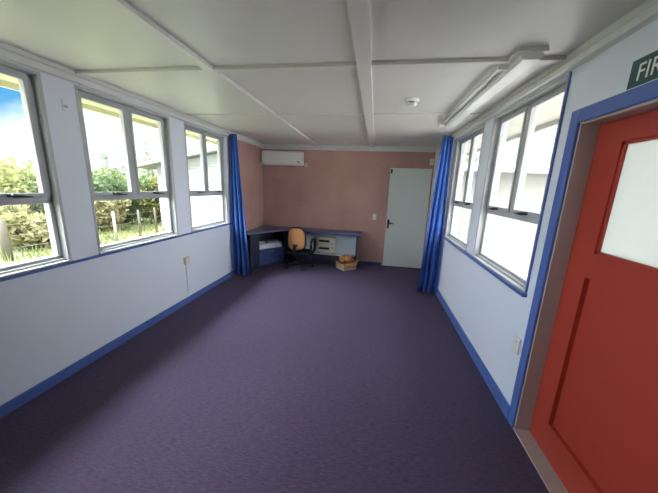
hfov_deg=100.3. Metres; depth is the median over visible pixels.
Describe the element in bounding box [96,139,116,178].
slender tree
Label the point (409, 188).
door
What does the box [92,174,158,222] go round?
bush
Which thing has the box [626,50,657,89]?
exit sign
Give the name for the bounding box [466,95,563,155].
soffit
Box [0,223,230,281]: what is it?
band
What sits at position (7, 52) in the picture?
crown molding
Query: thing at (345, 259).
paper
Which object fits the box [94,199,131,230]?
bush
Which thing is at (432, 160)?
sensor
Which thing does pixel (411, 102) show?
smoke detector
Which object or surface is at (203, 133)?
window
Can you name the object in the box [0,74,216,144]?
soffit
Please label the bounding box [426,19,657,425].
wall
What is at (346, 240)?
desk
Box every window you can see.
[0,59,73,278]
[74,84,179,253]
[184,122,228,231]
[444,123,484,250]
[471,73,568,292]
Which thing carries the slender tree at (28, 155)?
on the ground at (18, 250)
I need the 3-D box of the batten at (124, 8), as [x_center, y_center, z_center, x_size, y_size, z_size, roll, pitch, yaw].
[-0.824,-1.294,2.111,0.074,0.026,6.937,4,13,9]
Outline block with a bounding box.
[455,163,549,274]
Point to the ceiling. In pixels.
(72, 34)
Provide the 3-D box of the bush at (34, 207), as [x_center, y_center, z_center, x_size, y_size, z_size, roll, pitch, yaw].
[-10.608,-1.822,10.472,3.011,2.493,2.851,4,13,9]
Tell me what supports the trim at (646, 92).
attached to the wall at (489, 312)
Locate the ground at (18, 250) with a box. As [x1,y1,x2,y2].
[0,215,161,265]
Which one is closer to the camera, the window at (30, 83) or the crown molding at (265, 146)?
the window at (30, 83)
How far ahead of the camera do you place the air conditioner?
5.45 m
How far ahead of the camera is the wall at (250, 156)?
5.30 m
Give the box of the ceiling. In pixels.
[0,0,645,146]
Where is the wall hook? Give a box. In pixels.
[61,99,67,110]
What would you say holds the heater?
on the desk
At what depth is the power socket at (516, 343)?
1.93 m
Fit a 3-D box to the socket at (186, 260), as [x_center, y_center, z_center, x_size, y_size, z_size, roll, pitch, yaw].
[-1.852,0.403,3.613,0.040,0.542,0.090,4,13,9]
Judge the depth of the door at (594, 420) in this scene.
1.34 m
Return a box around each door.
[382,168,431,267]
[529,109,657,492]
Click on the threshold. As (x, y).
(551, 480)
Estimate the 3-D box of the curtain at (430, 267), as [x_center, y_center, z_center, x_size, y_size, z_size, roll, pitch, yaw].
[1.559,-0.416,4.062,0.310,2.311,0.118,3,12,4]
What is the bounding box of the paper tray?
[259,239,281,249]
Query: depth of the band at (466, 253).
1.78 m
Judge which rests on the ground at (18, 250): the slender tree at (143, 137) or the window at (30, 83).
the slender tree at (143, 137)
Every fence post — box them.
[0,220,13,260]
[111,212,117,241]
[137,210,141,236]
[153,207,157,232]
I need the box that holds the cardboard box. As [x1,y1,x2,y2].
[334,258,358,270]
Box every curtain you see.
[228,133,249,275]
[416,135,453,293]
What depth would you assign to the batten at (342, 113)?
3.06 m
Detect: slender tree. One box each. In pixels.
[25,148,33,180]
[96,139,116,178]
[118,142,125,181]
[140,129,154,176]
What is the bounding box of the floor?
[0,258,548,492]
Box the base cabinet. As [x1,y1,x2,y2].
[250,231,284,268]
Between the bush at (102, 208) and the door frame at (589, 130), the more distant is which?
the bush at (102, 208)
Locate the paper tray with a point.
(265, 244)
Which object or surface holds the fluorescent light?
attached to the ceiling
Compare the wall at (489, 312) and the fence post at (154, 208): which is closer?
the wall at (489, 312)
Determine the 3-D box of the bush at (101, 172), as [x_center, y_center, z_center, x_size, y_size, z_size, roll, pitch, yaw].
[-12.069,-3.243,15.575,3.972,2.963,3.963,12,16,39]
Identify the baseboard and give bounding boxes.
[0,270,233,418]
[285,255,380,265]
[435,288,509,418]
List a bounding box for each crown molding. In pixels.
[0,41,262,147]
[263,144,434,151]
[434,0,657,151]
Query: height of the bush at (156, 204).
2.365 m
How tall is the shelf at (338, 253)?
0.019 m
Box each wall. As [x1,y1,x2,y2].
[0,58,232,405]
[228,137,263,264]
[263,149,435,261]
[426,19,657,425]
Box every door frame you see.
[381,166,433,265]
[514,99,657,430]
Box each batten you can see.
[75,55,566,76]
[101,0,317,145]
[186,113,482,115]
[347,0,373,147]
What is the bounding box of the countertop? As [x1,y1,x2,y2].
[246,225,361,235]
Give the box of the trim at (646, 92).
[507,79,657,427]
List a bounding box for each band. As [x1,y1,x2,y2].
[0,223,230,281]
[443,71,572,296]
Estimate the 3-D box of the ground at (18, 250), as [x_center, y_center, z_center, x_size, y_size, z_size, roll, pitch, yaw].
[-29.633,-2.181,14.919,56.735,0.200,100.000,4,13,9]
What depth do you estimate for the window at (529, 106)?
2.25 m
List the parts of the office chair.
backrest, seat, armrest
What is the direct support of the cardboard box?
on the floor
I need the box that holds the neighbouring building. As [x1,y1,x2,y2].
[137,147,220,231]
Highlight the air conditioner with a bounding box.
[260,150,303,165]
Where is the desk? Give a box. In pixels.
[246,225,361,264]
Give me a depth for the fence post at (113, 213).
8.71 m
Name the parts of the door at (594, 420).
panel, glass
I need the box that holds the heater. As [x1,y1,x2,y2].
[318,236,335,253]
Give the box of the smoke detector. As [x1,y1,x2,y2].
[405,98,418,106]
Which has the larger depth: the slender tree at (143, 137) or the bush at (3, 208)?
the slender tree at (143, 137)
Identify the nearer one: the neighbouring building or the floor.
the floor
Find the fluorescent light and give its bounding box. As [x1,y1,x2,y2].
[438,46,549,126]
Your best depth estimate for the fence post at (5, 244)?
6.60 m
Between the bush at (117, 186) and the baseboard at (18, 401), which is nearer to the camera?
the baseboard at (18, 401)
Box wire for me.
[9,211,161,247]
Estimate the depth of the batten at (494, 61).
1.83 m
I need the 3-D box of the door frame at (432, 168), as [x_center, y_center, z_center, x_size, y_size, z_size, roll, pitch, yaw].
[1.549,-0.563,5.552,0.831,2.017,0.142,4,13,9]
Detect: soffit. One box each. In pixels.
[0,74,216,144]
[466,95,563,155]
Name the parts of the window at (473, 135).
sash, sash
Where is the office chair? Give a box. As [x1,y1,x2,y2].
[285,227,315,270]
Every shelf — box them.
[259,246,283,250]
[313,251,354,256]
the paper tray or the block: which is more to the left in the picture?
the paper tray
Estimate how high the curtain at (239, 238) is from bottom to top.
2.311 m
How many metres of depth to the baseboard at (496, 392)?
2.52 m
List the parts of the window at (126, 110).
sash, handle, sash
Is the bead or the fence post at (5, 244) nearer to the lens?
the bead
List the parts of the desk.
rail, panel, panel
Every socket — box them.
[183,256,190,296]
[511,334,521,354]
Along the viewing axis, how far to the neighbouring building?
10.65 m
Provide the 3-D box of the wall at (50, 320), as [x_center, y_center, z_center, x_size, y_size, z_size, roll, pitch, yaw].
[-2.054,-0.232,2.562,0.130,2.385,7.227,4,13,9]
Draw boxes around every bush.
[0,157,42,212]
[0,204,35,214]
[0,210,50,248]
[3,172,94,213]
[92,166,155,183]
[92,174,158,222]
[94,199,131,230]
[126,175,160,222]
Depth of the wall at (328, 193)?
5.64 m
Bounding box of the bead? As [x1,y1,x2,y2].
[574,78,657,110]
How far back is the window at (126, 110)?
2.73 m
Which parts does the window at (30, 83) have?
handle, sash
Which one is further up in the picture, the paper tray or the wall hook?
the wall hook
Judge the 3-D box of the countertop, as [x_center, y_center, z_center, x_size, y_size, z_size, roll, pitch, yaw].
[-0.476,-0.251,5.271,2.135,0.035,1.213,4,13,9]
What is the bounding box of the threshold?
[513,427,567,492]
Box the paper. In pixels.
[339,254,352,263]
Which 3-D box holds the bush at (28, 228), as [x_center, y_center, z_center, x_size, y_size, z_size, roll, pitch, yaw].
[-8.443,-0.493,7.982,1.837,1.137,1.575,-7,15,-35]
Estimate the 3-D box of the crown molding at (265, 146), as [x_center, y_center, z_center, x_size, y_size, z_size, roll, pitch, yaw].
[0.312,-1.936,5.391,3.372,0.098,0.032,4,13,9]
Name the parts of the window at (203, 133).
sash, sash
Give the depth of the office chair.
5.21 m
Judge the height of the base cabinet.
0.668 m
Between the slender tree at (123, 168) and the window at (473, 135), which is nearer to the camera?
the window at (473, 135)
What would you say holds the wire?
attached to the fence post at (154, 208)
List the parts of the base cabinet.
door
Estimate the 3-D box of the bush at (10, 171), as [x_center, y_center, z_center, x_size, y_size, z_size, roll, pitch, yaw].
[-11.627,-1.750,9.486,4.461,2.699,3.312,4,13,9]
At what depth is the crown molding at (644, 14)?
1.48 m
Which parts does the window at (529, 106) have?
sash, handle, sash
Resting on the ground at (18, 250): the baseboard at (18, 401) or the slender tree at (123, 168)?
the slender tree at (123, 168)
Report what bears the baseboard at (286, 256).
attached to the wall at (328, 193)
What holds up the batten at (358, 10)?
attached to the ceiling
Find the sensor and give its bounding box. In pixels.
[429,158,434,164]
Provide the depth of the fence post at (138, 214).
9.98 m

